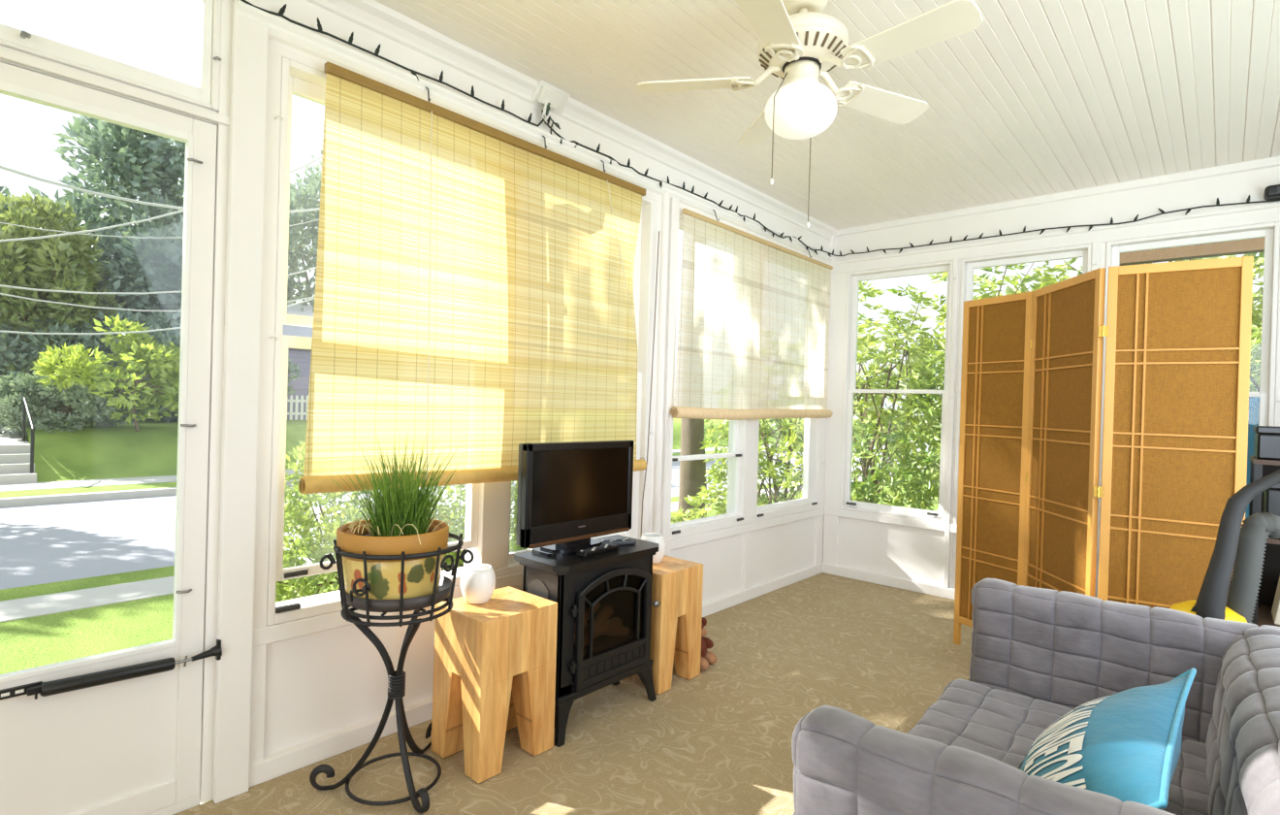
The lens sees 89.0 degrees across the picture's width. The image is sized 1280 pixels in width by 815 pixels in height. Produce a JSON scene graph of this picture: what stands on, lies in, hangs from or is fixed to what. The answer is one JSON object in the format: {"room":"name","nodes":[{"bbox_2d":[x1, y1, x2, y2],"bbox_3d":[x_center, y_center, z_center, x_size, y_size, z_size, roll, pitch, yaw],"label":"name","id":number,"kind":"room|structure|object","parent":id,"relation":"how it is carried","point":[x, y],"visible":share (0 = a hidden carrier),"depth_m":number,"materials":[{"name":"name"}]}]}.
{"room":"sunroom","nodes":[
{"label":"sunroom","id":0,"kind":"room"},
{"bbox_2d":[199,0,831,803],"bbox_3d":[-0.820,0.029,2.606,0.144,2.970,6.885,2,0,42],"label":"wall","id":1,"kind":"structure","parent":0,"point":[312,677],"depth_m":2.34,"materials":[{"name":"white paint"}]},
{"bbox_2d":[0,0,221,111],"bbox_3d":[-1.601,-1.104,1.660,0.150,0.400,0.906,2,0,42],"label":"window","id":2,"kind":"structure","parent":1,"relation":"in","point":[207,96],"depth_m":1.85,"materials":[{"name":"white paint"}]},
{"bbox_2d":[0,0,233,814],"bbox_3d":[-1.631,-0.044,1.664,0.193,2.519,0.976,2,0,42],"label":"door","id":3,"kind":"structure","parent":1,"relation":"in","point":[128,730],"depth_m":1.91,"materials":[{"name":"white paint"}]},
{"bbox_2d":[240,0,544,127],"bbox_3d":[-0.829,-1.255,2.403,0.027,0.103,1.232,2,0,42],"label":"string lights","id":4,"kind":"object","parent":1,"relation":"attached to","point":[280,13],"visible":0.99,"depth_m":2.30,"materials":[{"name":"black plastic"}]},
{"bbox_2d":[212,0,679,802],"bbox_3d":[-0.544,0.001,2.793,0.044,2.440,2.170,2,0,42],"label":"trim","id":5,"kind":"structure","parent":1,"relation":"attached to","point":[249,38],"depth_m":2.01,"materials":[{"name":"white paint"}]},
{"bbox_2d":[267,57,657,625],"bbox_3d":[-0.599,-0.198,2.822,0.154,1.835,1.885,2,0,42],"label":"window","id":6,"kind":"structure","parent":1,"relation":"in","point":[487,529],"depth_m":2.29,"materials":[{"name":"white paint"}]},
{"bbox_2d":[298,61,646,493],"bbox_3d":[-0.520,-0.441,2.715,0.096,1.501,1.654,2,0,41],"label":"roller blind","id":7,"kind":"object","parent":6,"relation":"attached to","point":[474,279],"visible":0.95,"depth_m":2.50,"materials":[{"name":"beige wicker"}]},
{"bbox_2d":[640,230,659,538],"bbox_3d":[0.046,0.111,3.420,0.008,2.088,0.081,2,0,42],"label":"cord","id":8,"kind":"object","parent":6,"relation":"attached to","point":[658,231],"visible":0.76,"depth_m":3.42,"materials":[{"name":"plastic"}]},
{"bbox_2d":[248,562,823,787],"bbox_3d":[0.073,1.201,3.549,0.034,0.070,3.972,2,0,42],"label":"baseboard","id":9,"kind":"structure","parent":1,"relation":"attached to","point":[283,761],"depth_m":2.33,"materials":[{"name":"white paint"}]},
{"bbox_2d":[237,0,835,262],"bbox_3d":[0.130,-1.169,3.489,0.040,0.061,4.060,2,0,42],"label":"trim","id":10,"kind":"structure","parent":1,"relation":"attached to","point":[282,31],"depth_m":2.60,"materials":[{"name":"white paint"}]},
{"bbox_2d":[531,80,570,123],"bbox_3d":[-0.389,-1.325,2.862,0.079,0.165,0.170,2,0,42],"label":"outlet box","id":11,"kind":"object","parent":1,"relation":"attached to","point":[545,93],"visible":0.96,"depth_m":2.83,"materials":[{"name":"white plastic"}]},
{"bbox_2d":[305,0,836,240],"bbox_3d":[-0.755,-1.367,2.484,0.056,0.077,6.745,2,0,42],"label":"trim","id":12,"kind":"structure","parent":1,"relation":"attached to","point":[370,15],"depth_m":2.78,"materials":[{"name":"white paint"}]},
{"bbox_2d":[670,210,824,539],"bbox_3d":[0.759,-0.166,4.335,0.154,1.835,1.860,2,0,42],"label":"window","id":13,"kind":"structure","parent":1,"relation":"in","point":[742,454],"depth_m":4.23,"materials":[{"name":"white paint"}]},
{"bbox_2d":[670,208,832,419],"bbox_3d":[0.821,-0.533,4.216,0.076,1.230,1.854,2,0,42],"label":"roller blind","id":14,"kind":"object","parent":13,"relation":"attached to","point":[753,317],"visible":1,"depth_m":4.05,"materials":[{"name":"beige wicker"}]},
{"bbox_2d":[653,414,671,532],"bbox_3d":[0.095,0.375,3.351,0.047,0.676,0.400,2,0,12],"label":"hanging cord","id":15,"kind":"object","parent":14,"relation":"hanging from","point":[670,414],"visible":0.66,"depth_m":3.50,"materials":[{"name":"white fabric"}]},
{"bbox_2d":[544,102,1279,256],"bbox_3d":[1.480,-1.187,3.057,2.576,0.215,2.855,2,0,42],"label":"string lights","id":16,"kind":"object","parent":1,"relation":"attached to","point":[548,106],"visible":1,"depth_m":3.74,"materials":[{"name":"black plastic"}]},
{"bbox_2d":[173,572,973,814],"bbox_3d":[0.373,1.405,1.413,3.300,0.300,6.745,2,0,42],"label":"floor","id":17,"kind":"structure","parent":0,"point":[718,741],"depth_m":2.57,"materials":[{"name":"carpet"}]},
{"bbox_2d":[309,532,474,813],"bbox_3d":[-0.765,0.821,2.101,0.437,0.796,0.458,2,0,42],"label":"plant stand","id":18,"kind":"object","parent":17,"relation":"on","point":[446,586],"visible":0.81,"depth_m":2.04,"materials":[{"name":"metal"}]},
{"bbox_2d":[336,517,448,599],"bbox_3d":[-0.797,0.495,2.107,0.340,0.222,0.340,2,0,42],"label":"flower pot","id":19,"kind":"object","parent":18,"relation":"on","point":[383,576],"visible":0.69,"depth_m":1.98,"materials":[{"name":"ceramic"}]},
{"bbox_2d":[325,423,464,543],"bbox_3d":[-0.771,0.232,2.098,0.437,0.369,0.423,2,0,42],"label":"grass plant","id":20,"kind":"object","parent":19,"relation":"in","point":[400,510],"visible":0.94,"depth_m":2.06,"materials":[{"name":"plant"}]},
{"bbox_2d":[343,595,449,619],"bbox_3d":[-0.779,0.628,2.108,0.327,0.012,0.327,2,0,16],"label":"tray","id":21,"kind":"object","parent":18,"relation":"on","point":[346,610],"depth_m":1.98,"materials":[{"name":"metal"}]},
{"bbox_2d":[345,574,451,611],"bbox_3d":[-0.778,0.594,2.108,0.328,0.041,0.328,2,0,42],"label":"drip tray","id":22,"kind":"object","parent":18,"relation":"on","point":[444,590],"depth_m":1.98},
{"bbox_2d":[431,585,557,783],"bbox_3d":[-0.518,0.962,2.333,0.290,0.526,0.320,2,0,42],"label":"wooden stool","id":23,"kind":"object","parent":17,"relation":"on","point":[495,660],"visible":0.94,"depth_m":2.25,"materials":[{"name":"brown wood"}]},
{"bbox_2d":[460,563,495,604],"bbox_3d":[-0.582,0.634,2.343,0.124,0.125,0.124,2,0,42],"label":"jar","id":24,"kind":"object","parent":23,"relation":"on","point":[477,580],"visible":1,"depth_m":2.30,"materials":[{"name":"white ceramic"}]},
{"bbox_2d":[512,534,659,746],"bbox_3d":[-0.200,0.905,2.653,0.286,0.655,0.588,2,0,42],"label":"electric stove","id":25,"kind":"object","parent":17,"relation":"on","point":[604,601],"visible":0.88,"depth_m":2.53,"materials":[{"name":"black metal"}]},
{"bbox_2d":[515,440,634,556],"bbox_3d":[-0.264,0.357,2.668,0.170,0.437,0.586,2,0,42],"label":"television","id":26,"kind":"object","parent":25,"relation":"on","point":[570,494],"visible":0.96,"depth_m":2.59,"materials":[{"name":"black plastic"}]},
{"bbox_2d":[576,543,618,557],"bbox_3d":[-0.167,0.567,2.596,0.048,0.020,0.210,2,0,37],"label":"remote control","id":27,"kind":"object","parent":25,"relation":"on","point":[604,548],"visible":1,"depth_m":2.57,"materials":[{"name":"black plastic"}]},
{"bbox_2d":[600,538,636,544],"bbox_3d":[-0.096,0.568,2.755,0.160,0.020,0.042,2,0,-26],"label":"remote control","id":28,"kind":"object","parent":25,"relation":"on","point":[618,541],"visible":0.94,"depth_m":2.75,"materials":[{"name":"grey plastic"}]},
{"bbox_2d":[622,554,703,694],"bbox_3d":[0.080,0.980,3.014,0.290,0.518,0.298,2,0,42],"label":"wooden stool","id":29,"kind":"object","parent":17,"relation":"on","point":[677,585],"visible":0.58,"depth_m":2.91,"materials":[{"name":"brown wood"}]},
{"bbox_2d":[640,532,666,563],"bbox_3d":[0.057,0.655,3.033,0.127,0.128,0.127,2,0,42],"label":"jar","id":30,"kind":"object","parent":29,"relation":"on","point":[656,537],"visible":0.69,"depth_m":2.99,"materials":[{"name":"white ceramic"}]},
{"bbox_2d":[700,616,716,670],"bbox_3d":[0.257,1.130,3.172,0.245,0.227,0.160,2,0,42],"label":"plush toy","id":31,"kind":"object","parent":17,"relation":"on","point":[707,657],"visible":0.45,"depth_m":3.14,"materials":[{"name":"brown fabric"}]},
{"bbox_2d":[791,577,1279,814],"bbox_3d":[1.041,0.914,1.404,1.038,0.719,1.474,2,0,42],"label":"sofa","id":32,"kind":"object","parent":17,"relation":"on","point":[1039,655],"visible":0.87,"depth_m":1.65,"materials":[{"name":"fabric"}]},
{"bbox_2d":[1018,667,1196,808],"bbox_3d":[0.920,0.735,1.325,0.298,0.322,0.642,2,0,42],"label":"throw pillow","id":33,"kind":"object","parent":32,"relation":"on","point":[1125,745],"visible":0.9,"depth_m":1.23,"materials":[{"name":"teal fabric"}]},
{"bbox_2d":[953,256,1253,643],"bbox_3d":[1.876,0.360,2.932,0.274,1.860,1.256,2,0,-22],"label":"folding screen","id":34,"kind":"object","parent":17,"relation":"on","point":[1177,334],"visible":0.65,"depth_m":2.63,"materials":[{"name":"brown wood"}]},
{"bbox_2d":[1169,469,1279,623],"bbox_3d":[1.885,0.675,2.032,0.527,1.209,0.322,2,0,42],"label":"exercise machine","id":35,"kind":"object","parent":17,"relation":"on","point":[1239,547],"visible":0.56,"depth_m":2.05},
{"bbox_2d":[1248,454,1279,626],"bbox_3d":[2.737,0.766,2.567,0.505,1.103,0.430,2,0,42],"label":"shelving unit","id":36,"kind":"object","parent":17,"relation":"on","point":[1260,467],"visible":0.3,"depth_m":2.82,"materials":[{"name":"black metal"}]},
{"bbox_2d":[1253,425,1279,459],"bbox_3d":[2.714,0.147,2.582,0.408,0.131,0.376,2,0,42],"label":"case","id":37,"kind":"object","parent":36,"relation":"on","point":[1266,443],"visible":1,"depth_m":2.57,"materials":[{"name":"black plastic"}]},
{"bbox_2d":[1262,481,1279,515],"bbox_3d":[2.596,0.403,2.602,0.158,0.221,0.256,2,0,42],"label":"case","id":38,"kind":"object","parent":36,"relation":"on","point":[1271,496],"visible":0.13,"depth_m":2.55,"materials":[{"name":"black plastic"}]},
{"bbox_2d":[1271,576,1279,624],"bbox_3d":[2.607,0.710,2.610,0.100,0.305,0.210,2,0,42],"label":"cardboard folder","id":39,"kind":"object","parent":36,"relation":"on","point":[1275,611],"visible":1,"depth_m":2.60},
{"bbox_2d":[374,0,1279,229],"bbox_3d":[0.513,-1.412,1.414,3.570,0.100,6.845,2,0,42],"label":"ceiling","id":40,"kind":"structure","parent":0,"point":[1043,97],"depth_m":2.74,"materials":[{"name":"paint"}]},
{"bbox_2d":[637,0,982,227],"bbox_3d":[0.547,-0.997,2.122,1.030,0.740,1.057,2,0,42],"label":"ceiling fan","id":41,"kind":"object","parent":40,"relation":"hanging from","point":[799,44],"visible":1,"depth_m":2.06,"materials":[{"name":"white metal"}]},
{"bbox_2d":[822,165,1279,597],"bbox_3d":[2.693,0.124,3.980,3.540,2.970,0.146,2,0,42],"label":"wall","id":42,"kind":"structure","parent":0,"point":[902,547],"depth_m":4.41,"materials":[{"name":"white paint"}]},
{"bbox_2d":[822,562,955,599],"bbox_3d":[2.633,1.273,3.926,3.300,0.070,0.034,2,0,42],"label":"baseboard","id":43,"kind":"structure","parent":42,"relation":"attached to","point":[878,578],"depth_m":4.66,"materials":[{"name":"white paint"}]},
{"bbox_2d":[839,259,957,522],"bbox_3d":[1.861,-0.116,4.712,0.801,1.785,0.154,2,0,42],"label":"window","id":44,"kind":"structure","parent":42,"relation":"in","point":[853,278],"depth_m":4.78,"materials":[{"name":"white paint"}]},
{"bbox_2d":[953,243,1097,523],"bbox_3d":[2.451,-0.097,4.183,0.776,1.785,0.154,2,0,42],"label":"window","id":45,"kind":"structure","parent":42,"relation":"in","point":[968,265],"depth_m":4.34,"materials":[{"name":"white paint"}]},
{"bbox_2d":[830,156,1279,264],"bbox_3d":[2.691,-1.183,3.900,3.300,0.260,0.030,2,0,42],"label":"trim","id":46,"kind":"structure","parent":42,"relation":"attached to","point":[1270,162],"depth_m":3.95,"materials":[{"name":"white paint"}]},
{"bbox_2d":[1096,221,1279,543],"bbox_3d":[3.048,-0.077,3.647,0.781,1.785,0.154,2,0,42],"label":"window","id":47,"kind":"structure","parent":42,"relation":"in","point":[1270,231],"depth_m":3.45,"materials":[{"name":"white paint"}]},
{"bbox_2d":[1263,184,1279,200],"bbox_3d":[3.345,-1.101,3.265,0.315,0.062,0.098,2,0,42],"label":"power adapter","id":48,"kind":"object","parent":42,"relation":"attached to","point":[1271,192],"visible":1,"depth_m":3.32,"materials":[{"name":"black plastic"}]},
{"label":"outside","id":49,"kind":"structure","parent":0,"visible":0},
{"bbox_2d":[0,460,939,601],"bbox_3d":[8.045,2.673,23.629,0.600,0.600,74.000,2,0,42],"label":"grass verge","id":50,"kind":"structure","parent":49,"point":[16,592],"depth_m":7.56,"materials":[{"name":"green plant"}]},
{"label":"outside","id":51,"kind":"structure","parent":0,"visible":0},
{"bbox_2d":[0,439,912,497],"bbox_3d":[6.118,2.555,34.767,1.150,0.620,100.000,2,0,42],"label":"grass verge","id":52,"kind":"structure","parent":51,"point":[26,493],"depth_m":14.47,"materials":[{"name":"green plant"}]},
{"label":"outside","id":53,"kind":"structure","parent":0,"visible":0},
{"bbox_2d":[0,470,939,673],"bbox_3d":[9.755,2.792,8.656,20.350,0.600,54.000,2,0,42],"label":"lawn","id":54,"kind":"structure","parent":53,"point":[25,643],"depth_m":6.05,"materials":[{"name":"green plant"}]},
{"bbox_2d":[275,440,450,602],"bbox_3d":[-2.614,1.280,5.629,1.802,2.086,1.896,2,0,42],"label":"shrub","id":55,"kind":"object","parent":54,"relation":"on","point":[294,516],"visible":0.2,"depth_m":5.12,"materials":[{"name":"green plant"}]},
{"bbox_2d":[418,480,529,569],"bbox_3d":[-1.684,1.231,6.503,1.762,1.907,1.855,2,0,42],"label":"shrub","id":56,"kind":"object","parent":54,"relation":"on","point":[461,522],"visible":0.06,"depth_m":6.04,"materials":[{"name":"green plant"}]},
{"bbox_2d":[509,480,527,549],"bbox_3d":[-0.778,1.209,7.399,1.607,2.174,1.765,2,0,24],"label":"shrub","id":57,"kind":"object","parent":54,"relation":"on","point":[512,534],"visible":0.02,"depth_m":7.23,"materials":[{"name":"green plant"}]},
{"bbox_2d":[677,417,706,521],"bbox_3d":[0.833,-1.859,8.748,3.608,8.182,4.789,2,0,-21],"label":"trunk","id":58,"kind":"object","parent":54,"relation":"on","point":[692,472],"visible":0.02,"depth_m":8.55,"materials":[{"name":"brown plant"}]},
{"bbox_2d":[670,480,759,522],"bbox_3d":[0.752,1.478,6.373,1.154,1.561,1.200,2,0,42],"label":"leafy shrub","id":59,"kind":"object","parent":54,"relation":"on","point":[718,501],"visible":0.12,"depth_m":6.31,"materials":[{"name":"green plant"}]},
{"bbox_2d":[699,417,804,506],"bbox_3d":[1.583,0.699,7.811,1.800,3.253,1.700,2,0,42],"label":"leafy shrub","id":60,"kind":"object","parent":54,"relation":"on","point":[766,470],"visible":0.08,"depth_m":7.61,"materials":[{"name":"green plant"}]},
{"bbox_2d":[778,280,945,510],"bbox_3d":[2.239,0.394,6.454,1.855,3.790,1.596,2,0,42],"label":"leafy shrub","id":61,"kind":"object","parent":54,"relation":"on","point":[872,489],"visible":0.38,"depth_m":6.15,"materials":[{"name":"green plant"}]},
{"bbox_2d":[897,260,1075,511],"bbox_3d":[3.195,0.259,5.860,1.589,4.124,1.679,1,0,-39],"label":"leafy shrub","id":62,"kind":"object","parent":54,"relation":"on","point":[931,453],"visible":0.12,"depth_m":5.85,"materials":[{"name":"green plant"}]},
{"bbox_2d":[852,252,1264,510],"bbox_3d":[7.208,0.249,10.893,9.080,5.824,4.504,2,0,42],"label":"bush","id":63,"kind":"object","parent":54,"relation":"on","point":[882,343],"visible":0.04,"depth_m":12.03,"materials":[{"name":"green plant"}]},
{"bbox_2d":[1045,255,1261,391],"bbox_3d":[4.068,0.266,5.328,1.679,4.165,1.681,1,0,-36],"label":"leafy shrub","id":64,"kind":"object","parent":54,"relation":"on","point":[1053,280],"visible":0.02,"depth_m":5.46,"materials":[{"name":"green plant"}]},
{"bbox_2d":[1245,390,1259,518],"bbox_3d":[3.888,1.123,4.120,0.640,2.470,0.361,2,0,42],"label":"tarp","id":65,"kind":"object","parent":54,"relation":"on","point":[1254,401],"visible":0.03,"depth_m":4.04,"materials":[{"name":"blue plastic"}]},
{"bbox_2d":[1241,252,1264,391],"bbox_3d":[4.837,0.244,4.509,1.588,4.260,1.553,2,0,42],"label":"leafy shrub","id":66,"kind":"object","parent":54,"relation":"on","point":[1254,359],"visible":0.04,"depth_m":4.69,"materials":[{"name":"green plant"}]},
{"bbox_3d":[3.446,0.629,4.957,0.100,3.395,0.080,2,0,42],"label":"pergola post","id":67,"kind":"object","parent":54,"relation":"on","visible":0},
{"bbox_2d":[1120,237,1264,265],"bbox_3d":[4.225,-1.166,4.262,2.100,0.245,0.150,2,0,42],"label":"board","id":68,"kind":"object","parent":67,"relation":"on","point":[1252,245],"visible":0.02,"depth_m":4.55,"materials":[{"name":"beige wood"}]},
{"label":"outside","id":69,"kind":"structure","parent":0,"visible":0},
{"bbox_2d":[0,164,319,213],"bbox_3d":[-9.192,-4.129,10.995,0.042,1.082,8.118,2,0,42],"label":"overhead wire","id":70,"kind":"object","parent":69,"point":[1,167],"visible":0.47,"depth_m":11.04,"materials":[{"name":"black metal"}]},
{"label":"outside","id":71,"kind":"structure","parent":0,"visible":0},
{"bbox_2d":[0,218,319,238],"bbox_3d":[-9.202,-3.544,11.006,0.014,1.381,8.106,2,0,42],"label":"overhead wire","id":72,"kind":"object","parent":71,"point":[318,218],"visible":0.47,"depth_m":11.10,"materials":[{"name":"grey metal"}]},
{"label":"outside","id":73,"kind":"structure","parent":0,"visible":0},
{"bbox_2d":[0,155,322,242],"bbox_3d":[-9.189,-3.885,11.008,0.029,3.510,8.051,2,0,42],"label":"overhead wire","id":74,"kind":"object","parent":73,"point":[320,157],"visible":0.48,"depth_m":11.12,"materials":[{"name":"grey metal"}]},
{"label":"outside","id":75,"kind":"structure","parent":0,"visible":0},
{"bbox_2d":[0,266,316,293],"bbox_3d":[-9.236,-2.565,11.003,0.024,1.392,8.290,2,0,42],"label":"overhead wire","id":76,"kind":"object","parent":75,"point":[315,267],"visible":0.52,"depth_m":11.02,"materials":[{"name":"black metal"}]},
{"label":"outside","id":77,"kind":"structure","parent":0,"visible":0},
{"bbox_2d":[0,292,314,311],"bbox_3d":[-9.245,-2.150,11.008,0.019,0.937,8.318,2,0,42],"label":"overhead wire","id":78,"kind":"object","parent":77,"point":[0,293],"visible":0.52,"depth_m":11.03,"materials":[{"name":"grey metal"}]},
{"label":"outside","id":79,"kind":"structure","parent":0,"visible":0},
{"bbox_2d":[0,297,314,334],"bbox_3d":[-9.248,-1.907,11.014,0.024,1.506,8.350,2,0,42],"label":"overhead wire","id":80,"kind":"object","parent":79,"point":[312,298],"visible":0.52,"depth_m":11.06,"materials":[{"name":"grey metal"}]},
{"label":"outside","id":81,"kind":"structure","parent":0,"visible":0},
{"bbox_2d":[0,422,29,444],"bbox_3d":[-21.066,0.549,20.401,14.000,1.000,1.650,2,0,42],"label":"front walk","id":82,"kind":"structure","parent":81,"point":[6,437],"depth_m":16.97,"materials":[{"name":"concrete"}]},
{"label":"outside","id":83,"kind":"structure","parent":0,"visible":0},
{"bbox_3d":[-37.451,0.728,20.351,41.700,1.900,20.300,2,0,42],"label":"bank","id":84,"kind":"object","parent":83,"visible":0},
{"bbox_2d":[0,185,34,314],"bbox_3d":[-25.732,-4.433,23.894,8.781,11.309,8.178,2,0,34],"label":"broadleaf tree","id":85,"kind":"object","parent":84,"relation":"on","point":[6,191],"visible":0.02,"depth_m":24.19,"materials":[{"name":"green plant"}]},
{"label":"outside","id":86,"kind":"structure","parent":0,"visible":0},
{"bbox_2d":[19,413,929,481],"bbox_3d":[-3.513,1.529,58.177,41.700,1.900,78.050,2,0,42],"label":"bank","id":87,"kind":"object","parent":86,"point":[118,451],"visible":0.17,"depth_m":17.39,"materials":[{"name":"green plant"}]},
{"bbox_2d":[0,371,75,436],"bbox_3d":[-16.587,-0.047,17.731,1.750,1.858,1.509,2,0,0],"label":"bush","id":88,"kind":"object","parent":87,"relation":"on","point":[5,387],"visible":0.18,"depth_m":17.29,"materials":[{"name":"green plant"}]},
{"bbox_2d":[0,192,126,416],"bbox_3d":[-19.992,-3.102,21.598,6.322,8.137,5.209,2,0,9],"label":"broadleaf tree","id":89,"kind":"object","parent":87,"relation":"on","point":[36,264],"visible":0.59,"depth_m":20.36,"materials":[{"name":"green plant"}]},
{"bbox_2d":[0,369,150,433],"bbox_3d":[-15.427,-0.083,17.757,2.402,1.818,3.377,2,0,42],"label":"bush","id":90,"kind":"object","parent":87,"relation":"on","point":[47,395],"visible":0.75,"depth_m":17.25,"materials":[{"name":"green plant"}]},
{"bbox_2d":[0,313,150,420],"bbox_3d":[-19.143,-1.103,20.855,4.834,3.907,6.042,2,0,32],"label":"bush","id":91,"kind":"object","parent":87,"relation":"on","point":[23,350],"visible":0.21,"depth_m":19.63,"materials":[{"name":"green plant"}]},
{"bbox_2d":[29,314,180,431],"bbox_3d":[-14.018,-0.953,18.188,4.012,3.255,4.467,2,0,42],"label":"bush","id":92,"kind":"object","parent":87,"relation":"on","point":[153,355],"visible":0.73,"depth_m":17.79,"materials":[{"name":"green plant"}]},
{"bbox_2d":[22,115,294,415],"bbox_3d":[-19.394,-6.043,26.610,10.424,13.935,9.538,2,0,42],"label":"broadleaf tree","id":93,"kind":"object","parent":87,"relation":"on","point":[146,164],"visible":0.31,"depth_m":24.07,"materials":[{"name":"green plant"}]},
{"bbox_2d":[66,303,302,422],"bbox_3d":[-16.015,-1.250,22.939,4.890,4.462,7.666,2,0,42],"label":"bush","id":94,"kind":"object","parent":87,"relation":"on","point":[151,321],"visible":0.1,"depth_m":21.70,"materials":[{"name":"green plant"}]},
{"bbox_2d":[282,302,313,418],"bbox_3d":[-14.949,-2.124,30.858,5.800,5.200,5.900,2,0,42],"label":"house","id":95,"kind":"structure","parent":87,"relation":"on","point":[302,357],"depth_m":27.84,"materials":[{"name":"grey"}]},
{"bbox_2d":[287,394,308,419],"bbox_3d":[-13.364,-0.005,25.964,0.060,1.000,5.200,2,0,42],"label":"picket fence","id":96,"kind":"object","parent":87,"relation":"on","point":[302,400],"visible":0.13,"depth_m":25.74,"materials":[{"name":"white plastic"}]},
{"bbox_2d":[287,150,322,312],"bbox_3d":[-16.612,-5.999,34.062,9.252,15.598,10.381,2,0,-26],"label":"broadleaf tree","id":97,"kind":"object","parent":87,"relation":"on","point":[298,239],"visible":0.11,"depth_m":30.95,"materials":[{"name":"green plant"}]},
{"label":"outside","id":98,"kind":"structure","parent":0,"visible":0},
{"bbox_2d":[0,463,939,621],"bbox_3d":[8.566,2.685,23.162,0.800,0.610,74.000,2,0,42],"label":"sidewalk","id":99,"kind":"structure","parent":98,"point":[45,604],"depth_m":6.99,"materials":[{"name":"concrete"}]},
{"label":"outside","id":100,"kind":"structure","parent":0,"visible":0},
{"bbox_2d":[0,438,910,491],"bbox_3d":[5.170,2.519,35.618,1.400,0.630,100.000,2,0,42],"label":"sidewalk","id":101,"kind":"structure","parent":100,"point":[164,478],"depth_m":15.41,"materials":[{"name":"concrete"}]},
{"bbox_2d":[0,443,36,483],"bbox_3d":[-15.805,1.408,15.662,3.200,1.030,1.650,2,0,42],"label":"concrete steps","id":102,"kind":"structure","parent":101,"relation":"on","point":[15,458],"depth_m":15.37,"materials":[{"name":"grey concrete"}]},
{"bbox_2d":[22,397,34,473],"bbox_3d":[-14.933,0.743,15.908,1.995,1.948,0.070,2,0,42],"label":"handrail","id":103,"kind":"object","parent":102,"relation":"on","point":[25,407],"visible":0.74,"depth_m":15.44,"materials":[{"name":"black metal"}]},
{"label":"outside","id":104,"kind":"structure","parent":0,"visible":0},
{"bbox_2d":[0,443,929,589],"bbox_3d":[9.612,2.740,31.628,7.750,0.480,100.000,2,0,42],"label":"road","id":105,"kind":"structure","parent":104,"point":[62,541],"depth_m":10.52,"materials":[{"name":"grey asphalt"}]},
{"bbox_2d":[0,440,914,507],"bbox_3d":[6.639,2.567,34.299,0.250,0.630,100.000,2,0,42],"label":"curb","id":106,"kind":"object","parent":105,"relation":"on","point":[154,492],"depth_m":13.77,"materials":[{"name":"concrete"}]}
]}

